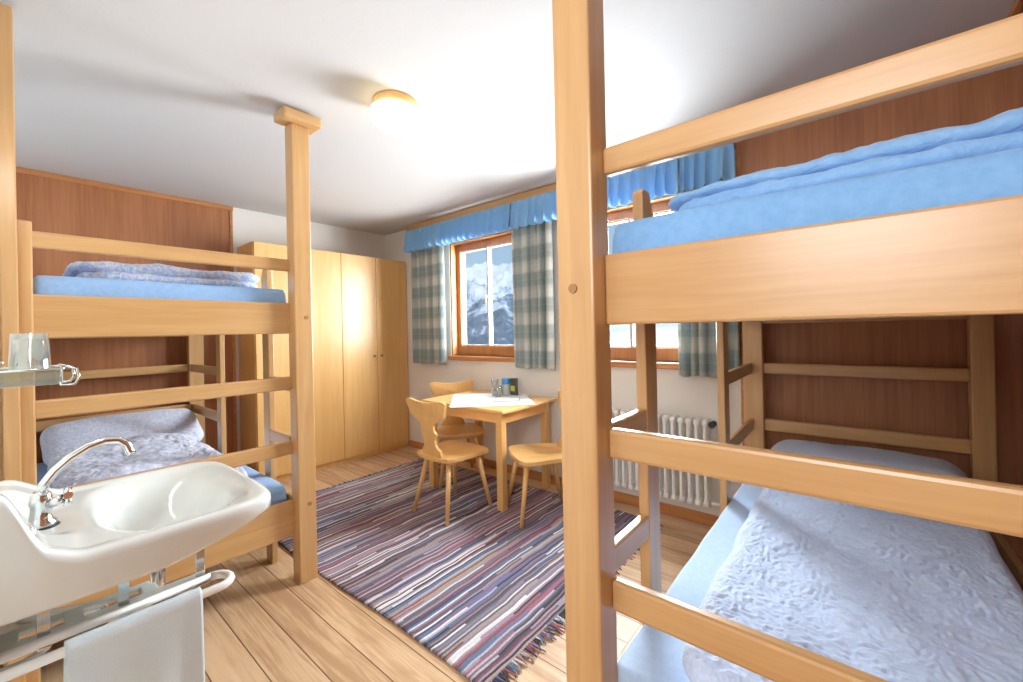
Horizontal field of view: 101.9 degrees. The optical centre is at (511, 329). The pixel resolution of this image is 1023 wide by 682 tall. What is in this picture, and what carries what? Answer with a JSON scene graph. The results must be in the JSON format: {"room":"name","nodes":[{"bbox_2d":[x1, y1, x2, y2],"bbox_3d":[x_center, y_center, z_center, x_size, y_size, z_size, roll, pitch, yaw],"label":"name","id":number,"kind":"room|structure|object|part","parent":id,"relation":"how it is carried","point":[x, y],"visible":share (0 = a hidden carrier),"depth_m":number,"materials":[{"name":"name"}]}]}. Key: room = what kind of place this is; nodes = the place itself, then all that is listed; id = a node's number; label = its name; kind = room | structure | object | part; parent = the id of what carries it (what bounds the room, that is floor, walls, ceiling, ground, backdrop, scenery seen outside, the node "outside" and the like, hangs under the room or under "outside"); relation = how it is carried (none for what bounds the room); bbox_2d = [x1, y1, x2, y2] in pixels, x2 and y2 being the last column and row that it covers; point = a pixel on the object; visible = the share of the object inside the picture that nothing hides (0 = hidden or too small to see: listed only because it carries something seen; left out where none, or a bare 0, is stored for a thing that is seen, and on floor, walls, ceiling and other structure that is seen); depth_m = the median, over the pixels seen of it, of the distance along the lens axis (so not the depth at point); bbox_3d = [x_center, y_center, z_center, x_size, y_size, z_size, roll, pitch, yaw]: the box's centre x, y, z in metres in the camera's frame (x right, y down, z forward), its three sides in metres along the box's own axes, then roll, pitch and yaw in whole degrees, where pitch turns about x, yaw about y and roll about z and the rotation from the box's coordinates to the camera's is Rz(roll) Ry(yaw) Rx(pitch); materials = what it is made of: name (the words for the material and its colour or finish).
{"room":"hostel dormitory room","nodes":[
{"label":"hostel dormitory room","id":0,"kind":"room"},
{"bbox_2d":[233,207,384,450],"bbox_3d":[-3.097,0.134,3.455,0.120,2.575,5.170,-1,0,40],"label":"wall","id":1,"kind":"structure","parent":0,"point":[248,225],"depth_m":4.29,"materials":[{"name":"paint"}]},
{"bbox_2d":[16,172,233,463],"bbox_3d":[-3.076,0.150,3.376,0.012,2.540,1.395,-1,0,40],"label":"panelling","id":2,"kind":"object","parent":1,"relation":"attached to","point":[56,206],"visible":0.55,"depth_m":3.31,"materials":[{"name":"brown wood"}]},
{"bbox_2d":[16,166,236,451],"bbox_3d":[-3.064,0.134,3.382,0.022,2.573,1.420,-1,0,40],"label":"trim","id":3,"kind":"structure","parent":1,"relation":"attached to","point":[18,169],"depth_m":3.56,"materials":[{"name":"brown wood"}]},
{"bbox_2d":[0,446,712,681],"bbox_3d":[-1.039,1.415,1.772,5.350,0.080,5.170,-1,0,40],"label":"floor","id":4,"kind":"structure","parent":0,"point":[265,626],"depth_m":1.91,"materials":[{"name":"brown wood"}]},
{"bbox_2d":[0,3,321,681],"bbox_3d":[-2.225,0.124,2.555,2.145,2.555,1.160,-1,0,40],"label":"bunk bed","id":5,"kind":"object","parent":4,"relation":"on","point":[22,311],"visible":0.6,"depth_m":1.97,"materials":[{"name":"beige wood"}]},
{"bbox_3d":[-1.808,0.113,1.498,0.053,2.555,0.041,-1,0,40],"label":"wall post","id":6,"kind":"part","parent":5,"relation":"part of","materials":[{"name":"beige wood"}]},
{"bbox_3d":[-1.837,0.491,1.545,0.060,1.800,0.090,-1,0,40],"label":"foot post","id":7,"kind":"part","parent":5,"relation":"part of","materials":[{"name":"beige wood"}]},
{"bbox_3d":[-3.047,0.330,3.190,0.027,0.064,0.915,-1,0,40],"label":"head rail","id":8,"kind":"part","parent":5,"relation":"part of","materials":[{"name":"beige wood"}]},
{"bbox_3d":[-3.040,0.670,3.190,0.027,0.070,0.915,-1,0,40],"label":"head rail","id":9,"kind":"part","parent":5,"relation":"part of","materials":[{"name":"brown wood"}]},
{"bbox_2d":[33,275,285,302],"bbox_3d":[-2.260,-0.127,2.544,1.886,0.158,0.946,-1,0,40],"label":"mattress","id":10,"kind":"object","parent":5,"relation":"on","point":[42,284],"visible":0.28,"depth_m":1.85,"materials":[{"name":"blue fabric"}]},
{"bbox_2d":[62,261,259,287],"bbox_3d":[-1.996,-0.262,2.355,1.017,0.104,0.760,-1,0,40],"label":"duvet","id":11,"kind":"object","parent":10,"relation":"on","point":[156,272],"visible":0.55,"depth_m":1.97,"materials":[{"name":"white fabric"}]},
{"bbox_3d":[-1.525,-0.347,1.929,0.030,0.065,0.940,-1,0,40],"label":"guard rail","id":12,"kind":"part","parent":5,"relation":"part of","materials":[{"name":"beige wood"}]},
{"bbox_2d":[37,442,286,505],"bbox_3d":[-2.240,0.957,2.538,1.888,0.157,0.916,-1,0,40],"label":"mattress","id":13,"kind":"object","parent":5,"relation":"on","point":[277,490],"visible":0.02,"depth_m":2.37,"materials":[{"name":"blue fabric"}]},
{"bbox_2d":[40,408,203,465],"bbox_3d":[-2.760,0.758,2.995,0.428,0.276,0.844,-1,0,40],"label":"pillow","id":14,"kind":"object","parent":13,"relation":"on","point":[56,437],"visible":0.65,"depth_m":2.95,"materials":[{"name":"white fabric"}]},
{"bbox_2d":[47,432,247,488],"bbox_3d":[-2.135,0.782,2.418,1.339,0.175,0.743,-1,0,40],"label":"duvet","id":15,"kind":"object","parent":13,"relation":"on","point":[153,450],"visible":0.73,"depth_m":2.37,"materials":[{"name":"white fabric"}]},
{"bbox_3d":[-1.511,0.298,1.928,0.030,0.070,0.940,-1,0,40],"label":"rail","id":16,"kind":"part","parent":5,"relation":"part of","materials":[{"name":"brown wood"}]},
{"bbox_3d":[-1.503,0.651,1.927,0.030,0.073,0.940,-1,0,40],"label":"rail","id":17,"kind":"part","parent":5,"relation":"part of","materials":[{"name":"brown wood"}]},
{"bbox_3d":[-2.718,0.513,3.577,0.070,1.800,0.105,-1,0,40],"label":"head post","id":18,"kind":"part","parent":5,"relation":"part of","materials":[{"name":"brown wood"}]},
{"bbox_3d":[-2.447,0.317,3.313,0.710,0.064,0.022,-1,0,40],"label":"rail","id":19,"kind":"part","parent":5,"relation":"part of","materials":[{"name":"brown wood"}]},
{"bbox_3d":[-2.440,0.657,3.313,0.710,0.070,0.022,-1,0,40],"label":"rail","id":20,"kind":"part","parent":5,"relation":"part of","materials":[{"name":"brown wood"}]},
{"bbox_3d":[-2.140,0.500,3.060,0.090,1.400,0.032,-1,0,40],"label":"post","id":21,"kind":"part","parent":5,"relation":"part of","materials":[{"name":"brown wood"}]},
{"bbox_3d":[-1.453,0.502,2.492,0.088,1.765,0.032,-1,0,40],"label":"ladder post","id":22,"kind":"part","parent":5,"relation":"part of","materials":[{"name":"brown wood"}]},
{"bbox_3d":[-1.167,0.128,2.304,0.085,2.500,0.097,-1,0,40],"label":"tall post","id":23,"kind":"part","parent":5,"relation":"part of","materials":[{"name":"beige wood"}]},
{"bbox_2d":[237,241,408,481],"bbox_3d":[-1.902,0.300,4.432,0.448,2.195,1.625,-1,0,40],"label":"wardrobe","id":24,"kind":"object","parent":4,"relation":"on","point":[360,356],"visible":0.63,"depth_m":4.33,"materials":[{"name":"beige wood"}]},
{"bbox_3d":[-2.145,0.279,3.847,0.020,2.135,0.401,-1,0,40],"label":"door","id":25,"kind":"part","parent":24,"relation":"part of","materials":[{"name":"beige wood"}]},
{"bbox_3d":[-1.887,0.274,4.159,0.020,2.135,0.401,-1,0,40],"label":"door","id":26,"kind":"part","parent":24,"relation":"part of","materials":[{"name":"beige wood"}]},
{"bbox_3d":[-1.629,0.269,4.471,0.020,2.135,0.401,-1,0,40],"label":"door","id":27,"kind":"part","parent":24,"relation":"part of","materials":[{"name":"beige wood"}]},
{"bbox_3d":[-1.370,0.264,4.783,0.020,2.135,0.401,-1,0,40],"label":"door","id":28,"kind":"part","parent":24,"relation":"part of","materials":[{"name":"beige wood"}]},
{"bbox_2d":[278,458,662,681],"bbox_3d":[-0.496,1.357,2.982,2.600,0.016,1.758,-1,0,40],"label":"rug","id":29,"kind":"object","parent":4,"relation":"on","point":[480,590],"visible":0.71,"depth_m":2.44,"materials":[{"name":"multicoloured fabric"}]},
{"bbox_2d":[406,397,492,525],"bbox_3d":[-0.466,0.924,3.136,0.456,0.859,0.483,-1,0,40],"label":"dining chair","id":30,"kind":"object","parent":29,"relation":"on","point":[450,452],"visible":1,"depth_m":3.01,"materials":[{"name":"brown wood"}]},
{"bbox_3d":[-0.674,1.146,3.115,0.146,0.425,0.041,-1,0,-9],"label":"leg","id":31,"kind":"part","parent":30,"relation":"part of","materials":[{"name":"beige wood"}]},
{"bbox_3d":[-0.595,0.710,2.986,0.436,0.425,0.092,-1,0,40],"label":"backrest","id":32,"kind":"part","parent":30,"relation":"part of","materials":[{"name":"beige wood"}]},
{"bbox_3d":[-0.443,1.141,2.923,0.041,0.425,0.146,-1,0,-2],"label":"leg","id":33,"kind":"part","parent":30,"relation":"part of","materials":[{"name":"beige wood"}]},
{"bbox_3d":[-0.453,0.921,3.152,0.456,0.030,0.435,-1,0,40],"label":"seat","id":34,"kind":"part","parent":30,"relation":"part of","materials":[{"name":"beige wood"}]},
{"bbox_3d":[-0.462,1.142,3.385,0.041,0.423,0.135,-1,0,-6],"label":"leg","id":35,"kind":"part","parent":30,"relation":"part of","materials":[{"name":"brown wood"}]},
{"bbox_3d":[-0.217,1.137,3.182,0.135,0.423,0.041,-1,0,-5],"label":"leg","id":36,"kind":"part","parent":30,"relation":"part of","materials":[{"name":"beige wood"}]},
{"bbox_2d":[429,380,484,487],"bbox_3d":[-0.503,0.926,3.829,0.456,0.859,0.483,-1,0,-18],"label":"dining chair","id":37,"kind":"object","parent":29,"relation":"on","point":[453,427],"visible":0.66,"depth_m":3.94,"materials":[{"name":"beige wood"}]},
{"bbox_3d":[-0.589,1.145,3.596,0.041,0.423,0.135,-1,0,27],"label":"leg","id":38,"kind":"part","parent":37,"relation":"part of","materials":[{"name":"brown wood"}]},
{"bbox_3d":[-0.569,0.711,4.014,0.436,0.425,0.092,-1,0,-18],"label":"backrest","id":39,"kind":"part","parent":37,"relation":"part of","materials":[{"name":"brown wood"}]},
{"bbox_3d":[-0.496,0.923,3.809,0.456,0.030,0.435,-1,0,-18],"label":"seat","id":40,"kind":"part","parent":37,"relation":"part of","materials":[{"name":"beige wood"}]},
{"bbox_3d":[-0.403,1.141,4.020,0.041,0.425,0.146,-1,0,23],"label":"leg","id":41,"kind":"part","parent":37,"relation":"part of","materials":[{"name":"beige wood"}]},
{"bbox_3d":[-0.286,1.139,3.697,0.135,0.423,0.041,-1,0,26],"label":"leg","id":42,"kind":"part","parent":37,"relation":"part of","materials":[{"name":"brown wood"}]},
{"bbox_2d":[420,390,556,511],"bbox_3d":[-0.193,0.968,3.563,0.945,0.754,0.710,-1,0,40],"label":"dining table","id":43,"kind":"object","parent":29,"relation":"on","point":[500,415],"visible":0.67,"depth_m":3.27,"materials":[{"name":"beige wood"}]},
{"bbox_3d":[-0.678,0.992,3.594,0.058,0.728,0.058,-1,0,40],"label":"leg","id":44,"kind":"part","parent":43,"relation":"part of","materials":[{"name":"brown wood"}]},
{"bbox_3d":[-0.314,0.985,4.033,0.058,0.728,0.058,-1,0,40],"label":"leg","id":45,"kind":"part","parent":43,"relation":"part of","materials":[{"name":"beige wood"}]},
{"bbox_2d":[449,392,534,407],"bbox_3d":[-0.177,0.589,3.533,0.679,0.003,0.665,-1,0,-5],"label":"table cloth","id":46,"kind":"object","parent":43,"relation":"on","point":[480,399],"visible":0.88,"depth_m":3.45,"materials":[{"name":"white fabric"}]},
{"bbox_2d":[491,379,498,395],"bbox_3d":[-0.147,0.514,3.713,0.072,0.145,0.072,-1,0,40],"label":"drinking glass","id":47,"kind":"object","parent":46,"relation":"on","point":[497,394],"visible":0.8,"depth_m":3.70,"materials":[{"name":"white"}]},
{"bbox_2d":[494,385,501,396],"bbox_3d":[-0.118,0.536,3.638,0.072,0.100,0.072,-1,0,40],"label":"drinking glass","id":48,"kind":"object","parent":46,"relation":"on","point":[494,385],"visible":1,"depth_m":3.63,"materials":[{"name":"white"}]},
{"bbox_2d":[502,378,509,394],"bbox_3d":[-0.050,0.510,3.736,0.076,0.150,0.076,-1,0,40],"label":"jar","id":49,"kind":"object","parent":46,"relation":"on","point":[505,381],"visible":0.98,"depth_m":3.71,"materials":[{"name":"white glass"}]},
{"bbox_3d":[-0.051,0.461,3.736,0.076,0.052,0.076,-1,0,40],"label":"lid","id":50,"kind":"part","parent":49,"relation":"part of","materials":[{"name":"blue plastic"}]},
{"bbox_2d":[494,398,519,401],"bbox_3d":[-0.036,0.581,3.453,0.210,0.007,0.150,-1,0,5],"label":"booklet","id":51,"kind":"object","parent":46,"relation":"on","point":[496,399],"visible":1,"depth_m":3.43,"materials":[{"name":"grey paper"}]},
{"bbox_2d":[510,378,517,394],"bbox_3d":[0.023,0.508,3.714,0.062,0.150,0.041,-1,0,40],"label":"carton","id":52,"kind":"object","parent":46,"relation":"on","point":[513,381],"visible":1,"depth_m":3.70,"materials":[{"name":"cardboard"}]},
{"bbox_3d":[-0.073,0.978,3.093,0.058,0.728,0.058,-1,0,40],"label":"leg","id":53,"kind":"part","parent":43,"relation":"part of","materials":[{"name":"brown wood"}]},
{"bbox_3d":[0.290,0.971,3.533,0.058,0.728,0.058,-1,0,40],"label":"leg","id":54,"kind":"part","parent":43,"relation":"part of","materials":[{"name":"beige wood"}]},
{"bbox_2d":[508,390,561,528],"bbox_3d":[0.230,0.909,3.055,0.483,0.859,0.456,-1,0,-14],"label":"dining chair","id":55,"kind":"object","parent":29,"relation":"on","point":[537,454],"visible":0.58,"depth_m":3.01,"materials":[{"name":"brown wood"}]},
{"bbox_3d":[0.010,1.132,3.161,0.135,0.423,0.041,-1,0,31],"label":"leg","id":56,"kind":"part","parent":55,"relation":"part of","materials":[{"name":"beige wood"}]},
{"bbox_3d":[0.089,1.129,2.853,0.041,0.423,0.135,-1,0,30],"label":"leg","id":57,"kind":"part","parent":55,"relation":"part of","materials":[{"name":"beige wood"}]},
{"bbox_3d":[0.210,0.907,3.050,0.435,0.030,0.456,-1,0,-14],"label":"seat","id":58,"kind":"part","parent":55,"relation":"part of","materials":[{"name":"brown wood"}]},
{"bbox_3d":[0.345,1.125,3.238,0.041,0.425,0.146,-1,0,34],"label":"leg","id":59,"kind":"part","parent":55,"relation":"part of","materials":[{"name":"beige wood"}]},
{"bbox_3d":[0.415,0.688,3.104,0.092,0.425,0.436,-1,0,-14],"label":"backrest","id":60,"kind":"part","parent":55,"relation":"part of","materials":[{"name":"brown wood"}]},
{"bbox_2d":[612,408,719,507],"bbox_3d":[0.994,0.838,3.004,1.010,0.991,0.155,-1,0,40],"label":"radiator","id":61,"kind":"object","parent":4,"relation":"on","point":[674,484],"visible":0.48,"depth_m":2.83,"materials":[{"name":"white metal"}]},
{"bbox_2d":[552,0,1022,681],"bbox_3d":[1.152,0.050,1.472,1.105,2.555,2.135,-1,0,40],"label":"bunk bed","id":62,"kind":"object","parent":4,"relation":"on","point":[962,260],"visible":0.65,"depth_m":0.88,"materials":[{"name":"beige wood"}]},
{"bbox_3d":[0.179,0.098,1.005,0.097,2.500,0.085,-1,0,40],"label":"tall post","id":63,"kind":"part","parent":62,"relation":"part of","materials":[{"name":"beige wood"}]},
{"bbox_3d":[0.422,0.461,1.273,0.032,1.765,0.088,-1,0,40],"label":"ladder post","id":64,"kind":"part","parent":62,"relation":"part of","materials":[{"name":"brown wood"}]},
{"bbox_3d":[1.025,0.431,2.002,0.032,1.400,0.090,-1,0,40],"label":"post","id":65,"kind":"part","parent":62,"relation":"part of","materials":[{"name":"brown wood"}]},
{"bbox_3d":[1.251,0.237,2.282,0.022,0.064,0.645,-1,0,40],"label":"rail","id":66,"kind":"part","parent":62,"relation":"part of","materials":[{"name":"brown wood"}]},
{"bbox_3d":[1.258,0.577,2.282,0.022,0.070,0.645,-1,0,40],"label":"rail","id":67,"kind":"part","parent":62,"relation":"part of","materials":[{"name":"beige wood"}]},
{"bbox_3d":[0.583,0.621,0.715,0.875,0.073,0.030,-1,0,40],"label":"rail","id":68,"kind":"part","parent":62,"relation":"part of","materials":[{"name":"beige wood"}]},
{"bbox_3d":[1.487,0.422,2.541,0.105,1.800,0.070,-1,0,40],"label":"head post","id":69,"kind":"part","parent":62,"relation":"part of","materials":[{"name":"beige wood"}]},
{"bbox_3d":[0.561,-0.406,0.717,0.875,0.065,0.030,-1,0,40],"label":"guard rail","id":70,"kind":"part","parent":62,"relation":"part of","materials":[{"name":"beige wood"}]},
{"bbox_3d":[0.576,0.262,0.716,0.875,0.070,0.030,-1,0,40],"label":"rail","id":71,"kind":"part","parent":62,"relation":"part of","materials":[{"name":"beige wood"}]},
{"bbox_2d":[612,147,1022,253],"bbox_3d":[1.202,-0.203,1.462,0.916,0.161,1.942,-1,0,40],"label":"mattress","id":72,"kind":"object","parent":62,"relation":"on","point":[999,174],"visible":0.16,"depth_m":0.73,"materials":[{"name":"blue fabric"}]},
{"bbox_2d":[668,107,1022,211],"bbox_3d":[0.974,-0.312,1.106,0.840,0.083,1.021,-1,0,40],"label":"duvet","id":73,"kind":"object","parent":72,"relation":"on","point":[1003,131],"visible":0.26,"depth_m":0.73,"materials":[{"name":"blue fabric"}]},
{"bbox_2d":[617,483,1022,681],"bbox_3d":[1.180,0.882,1.472,0.886,0.158,1.905,-1,0,40],"label":"mattress","id":74,"kind":"object","parent":62,"relation":"on","point":[653,655],"visible":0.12,"depth_m":1.30,"materials":[{"name":"fabric"}]},
{"bbox_2d":[682,488,1022,681],"bbox_3d":[1.127,0.752,1.334,0.716,0.090,1.607,-1,0,40],"label":"duvet","id":75,"kind":"object","parent":74,"relation":"on","point":[889,596],"visible":0.67,"depth_m":1.14,"materials":[{"name":"white fabric"}]},
{"bbox_2d":[771,439,967,477],"bbox_3d":[1.712,0.686,2.050,0.768,0.183,0.402,-1,0,40],"label":"pillow","id":76,"kind":"object","parent":74,"relation":"on","point":[875,456],"visible":0.43,"depth_m":1.98,"materials":[{"name":"white fabric"}]},
{"bbox_3d":[1.849,0.224,2.243,0.850,0.064,0.027,-1,0,40],"label":"head rail","id":77,"kind":"part","parent":62,"relation":"part of","materials":[{"name":"brown wood"}]},
{"bbox_3d":[1.856,0.564,2.242,0.850,0.070,0.027,-1,0,40],"label":"head rail","id":78,"kind":"part","parent":62,"relation":"part of","materials":[{"name":"beige wood"}]},
{"bbox_3d":[2.206,0.406,1.946,0.078,1.800,0.070,-1,0,40],"label":"head post","id":79,"kind":"part","parent":62,"relation":"part of","materials":[{"name":"brown wood"}]},
{"bbox_2d":[0,0,1014,234],"bbox_3d":[-1.096,-1.249,1.776,5.350,0.100,5.170,-1,0,40],"label":"ceiling","id":80,"kind":"structure","parent":0,"point":[179,98],"depth_m":2.00,"materials":[{"name":"grey paint"}]},
{"bbox_2d":[369,90,420,134],"bbox_3d":[-0.615,-1.132,2.205,0.264,0.154,0.264,-1,0,40],"label":"ceiling lamp","id":81,"kind":"object","parent":80,"relation":"attached to","point":[394,112],"visible":1,"depth_m":2.12,"materials":[{"name":"beige glass"}]},
{"bbox_2d":[385,149,741,515],"bbox_3d":[0.491,0.058,3.658,5.150,2.575,0.220,-1,0,40],"label":"wall","id":82,"kind":"structure","parent":0,"point":[695,396],"depth_m":3.69,"materials":[{"name":"paint"}]},
{"bbox_2d":[411,245,446,363],"bbox_3d":[-0.940,-0.368,4.583,0.572,1.491,0.066,-1,0,40],"label":"curtain","id":83,"kind":"object","parent":82,"relation":"hanging from","point":[427,265],"visible":0.89,"depth_m":4.54,"materials":[{"name":"grey fabric"}]},
{"bbox_2d":[404,202,510,252],"bbox_3d":[-0.604,-1.005,4.214,1.549,0.252,0.066,-1,0,40],"label":"valance","id":84,"kind":"object","parent":82,"relation":"hanging from","point":[486,222],"visible":0.99,"depth_m":4.15,"materials":[{"name":"blue fabric"}]},
{"bbox_2d":[448,230,514,362],"bbox_3d":[-0.244,-0.314,4.234,0.965,1.250,0.260,-1,0,40],"label":"window","id":85,"kind":"structure","parent":82,"relation":"in","point":[458,250],"depth_m":4.37,"materials":[{"name":"paint"}]},
{"bbox_3d":[-0.273,0.289,4.183,0.965,0.045,0.130,-1,0,40],"label":"sill","id":86,"kind":"part","parent":85,"relation":"part of","materials":[{"name":"brown wood"}]},
{"bbox_3d":[-0.223,-0.342,4.252,0.785,1.015,0.055,-1,0,40],"label":"sash","id":87,"kind":"part","parent":85,"relation":"part of","materials":[{"name":"paint"}]},
{"bbox_2d":[511,220,554,369],"bbox_3d":[0.177,-0.396,3.660,0.455,1.486,0.076,-1,0,40],"label":"curtain","id":88,"kind":"object","parent":82,"relation":"hanging from","point":[532,250],"visible":0.87,"depth_m":3.63,"materials":[{"name":"fabric"}]},
{"bbox_2d":[410,440,719,525],"bbox_3d":[0.149,1.315,3.806,3.510,0.075,0.018,-1,0,40],"label":"baseboard","id":89,"kind":"structure","parent":82,"relation":"attached to","point":[681,512],"depth_m":3.15,"materials":[{"name":"brown wood"}]},
{"bbox_2d":[406,142,735,230],"bbox_3d":[0.124,-1.180,3.734,3.390,0.076,0.100,-1,0,40],"label":"crown molding","id":90,"kind":"structure","parent":82,"relation":"attached to","point":[549,188],"depth_m":3.94,"materials":[{"name":"brown wood"}]},
{"bbox_2d":[510,158,677,228],"bbox_3d":[0.559,-1.030,3.251,1.458,0.254,0.066,-1,0,40],"label":"valance","id":91,"kind":"object","parent":82,"relation":"hanging from","point":[659,179],"visible":0.62,"depth_m":3.06,"materials":[{"name":"blue fabric"}]},
{"bbox_2d":[608,194,678,369],"bbox_3d":[0.929,-0.340,3.263,0.920,1.250,0.260,-1,0,40],"label":"window","id":92,"kind":"structure","parent":82,"relation":"in","point":[619,214],"depth_m":3.18,"materials":[{"name":"wood"}]},
{"bbox_3d":[0.900,0.263,3.212,0.920,0.045,0.130,-1,0,40],"label":"sill","id":93,"kind":"part","parent":92,"relation":"part of","materials":[{"name":"brown wood"}]},
{"bbox_2d":[674,160,716,377],"bbox_3d":[1.236,-0.422,2.785,0.260,1.481,0.073,-1,0,40],"label":"curtain","id":94,"kind":"object","parent":82,"relation":"hanging from","point":[697,342],"visible":0.27,"depth_m":2.77,"materials":[{"name":"fabric"}]},
{"bbox_2d":[679,143,734,192],"bbox_3d":[1.248,-1.048,2.680,0.333,0.250,0.066,-1,0,40],"label":"valance","id":95,"kind":"object","parent":82,"relation":"hanging from","point":[707,167],"visible":0.9,"depth_m":2.67,"materials":[{"name":"blue fabric"}]},
{"bbox_2d":[719,177,739,369],"bbox_3d":[1.384,-0.438,2.659,0.120,1.456,0.036,-1,0,40],"label":"curtain","id":96,"kind":"object","parent":82,"relation":"hanging from","point":[733,327],"visible":0.16,"depth_m":2.65,"materials":[{"name":"fabric"}]},
{"bbox_2d":[736,141,744,445],"bbox_3d":[1.937,0.026,2.303,1.195,2.573,0.022,-1,0,40],"label":"trim","id":97,"kind":"structure","parent":82,"relation":"attached to","point":[738,164],"depth_m":2.67,"materials":[{"name":"brown wood"}]},
{"bbox_2d":[740,64,1022,562],"bbox_3d":[1.948,0.042,2.301,1.175,2.540,0.012,-1,0,40],"label":"panelling","id":98,"kind":"object","parent":82,"relation":"attached to","point":[926,407],"visible":0.3,"depth_m":2.21,"materials":[{"name":"brown wood"}]},
{"bbox_2d":[1007,0,1022,17],"bbox_3d":[1.318,-1.234,0.830,0.030,0.033,2.990,-1,0,40],"label":"trim","id":99,"kind":"structure","parent":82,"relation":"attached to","point":[1016,9],"depth_m":1.59,"materials":[{"name":"brown wood"}]},
{"bbox_3d":[-2.134,0.110,1.638,3.680,2.575,0.080,-1,0,40],"label":"wall","id":100,"kind":"structure","parent":0,"visible":0},
{"bbox_2d":[0,361,80,384],"bbox_3d":[-1.168,0.105,1.002,0.176,0.066,0.171,-1,0,40],"label":"glass holder","id":101,"kind":"object","parent":100,"relation":"attached to","point":[62,366],"visible":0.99,"depth_m":1.02,"materials":[{"name":"white"}]},
{"bbox_2d":[8,333,50,369],"bbox_3d":[-1.162,0.053,1.002,0.072,0.088,0.068,-1,0,40],"label":"tumbler","id":102,"kind":"object","parent":101,"relation":"on","point":[14,336],"visible":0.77,"depth_m":1.00,"materials":[{"name":"clear glass"}]},
{"bbox_2d":[0,436,270,634],"bbox_3d":[-1.116,0.571,1.232,0.653,0.541,0.581,-1,0,40],"label":"washbasin","id":103,"kind":"object","parent":100,"relation":"attached to","point":[58,547],"visible":1,"depth_m":1.07,"materials":[{"name":"ceramic"}]},
{"bbox_2d":[26,436,135,529],"bbox_3d":[-1.166,0.408,1.129,0.092,0.212,0.224,-1,0,40],"label":"tap","id":104,"kind":"object","parent":103,"relation":"on","point":[40,503],"depth_m":1.09,"materials":[{"name":"silver metal"}]},
{"bbox_2d":[0,548,234,681],"bbox_3d":[-0.995,0.671,1.056,0.235,0.176,0.462,-1,0,40],"label":"towel rail","id":105,"kind":"object","parent":103,"relation":"attached to","point":[75,620],"visible":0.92,"depth_m":1.01,"materials":[{"name":"white metal"}]},
{"bbox_3d":[-1.147,0.753,0.959,0.123,0.018,0.116,-1,0,40],"label":"rod","id":106,"kind":"part","parent":105,"relation":"part of","materials":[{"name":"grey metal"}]},
{"bbox_2d":[63,587,204,681],"bbox_3d":[-0.898,0.871,1.000,0.065,0.379,0.254,-1,0,40],"label":"towel","id":107,"kind":"object","parent":105,"relation":"hanging from","point":[163,641],"visible":1,"depth_m":1.00,"materials":[{"name":"white fabric"}]},
{"label":"outside","id":108,"kind":"structure","parent":0,"visible":0},
{"bbox_2d":[465,261,513,344],"bbox_3d":[-49.017,-9.186,360.089,324.529,144.181,321.697,-1,0,40],"label":"mountain","id":109,"kind":"structure","parent":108,"point":[476,275],"depth_m":379.62},
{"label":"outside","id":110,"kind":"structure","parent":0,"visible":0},
{"bbox_2d":[610,323,677,345],"bbox_3d":[4.143,-0.136,5.788,6.032,1.201,5.089,-1,0,40],"label":"snow bank","id":111,"kind":"object","parent":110,"point":[666,333],"visible":0.06,"depth_m":5.12,"materials":[{"name":"white snow"}]}
]}

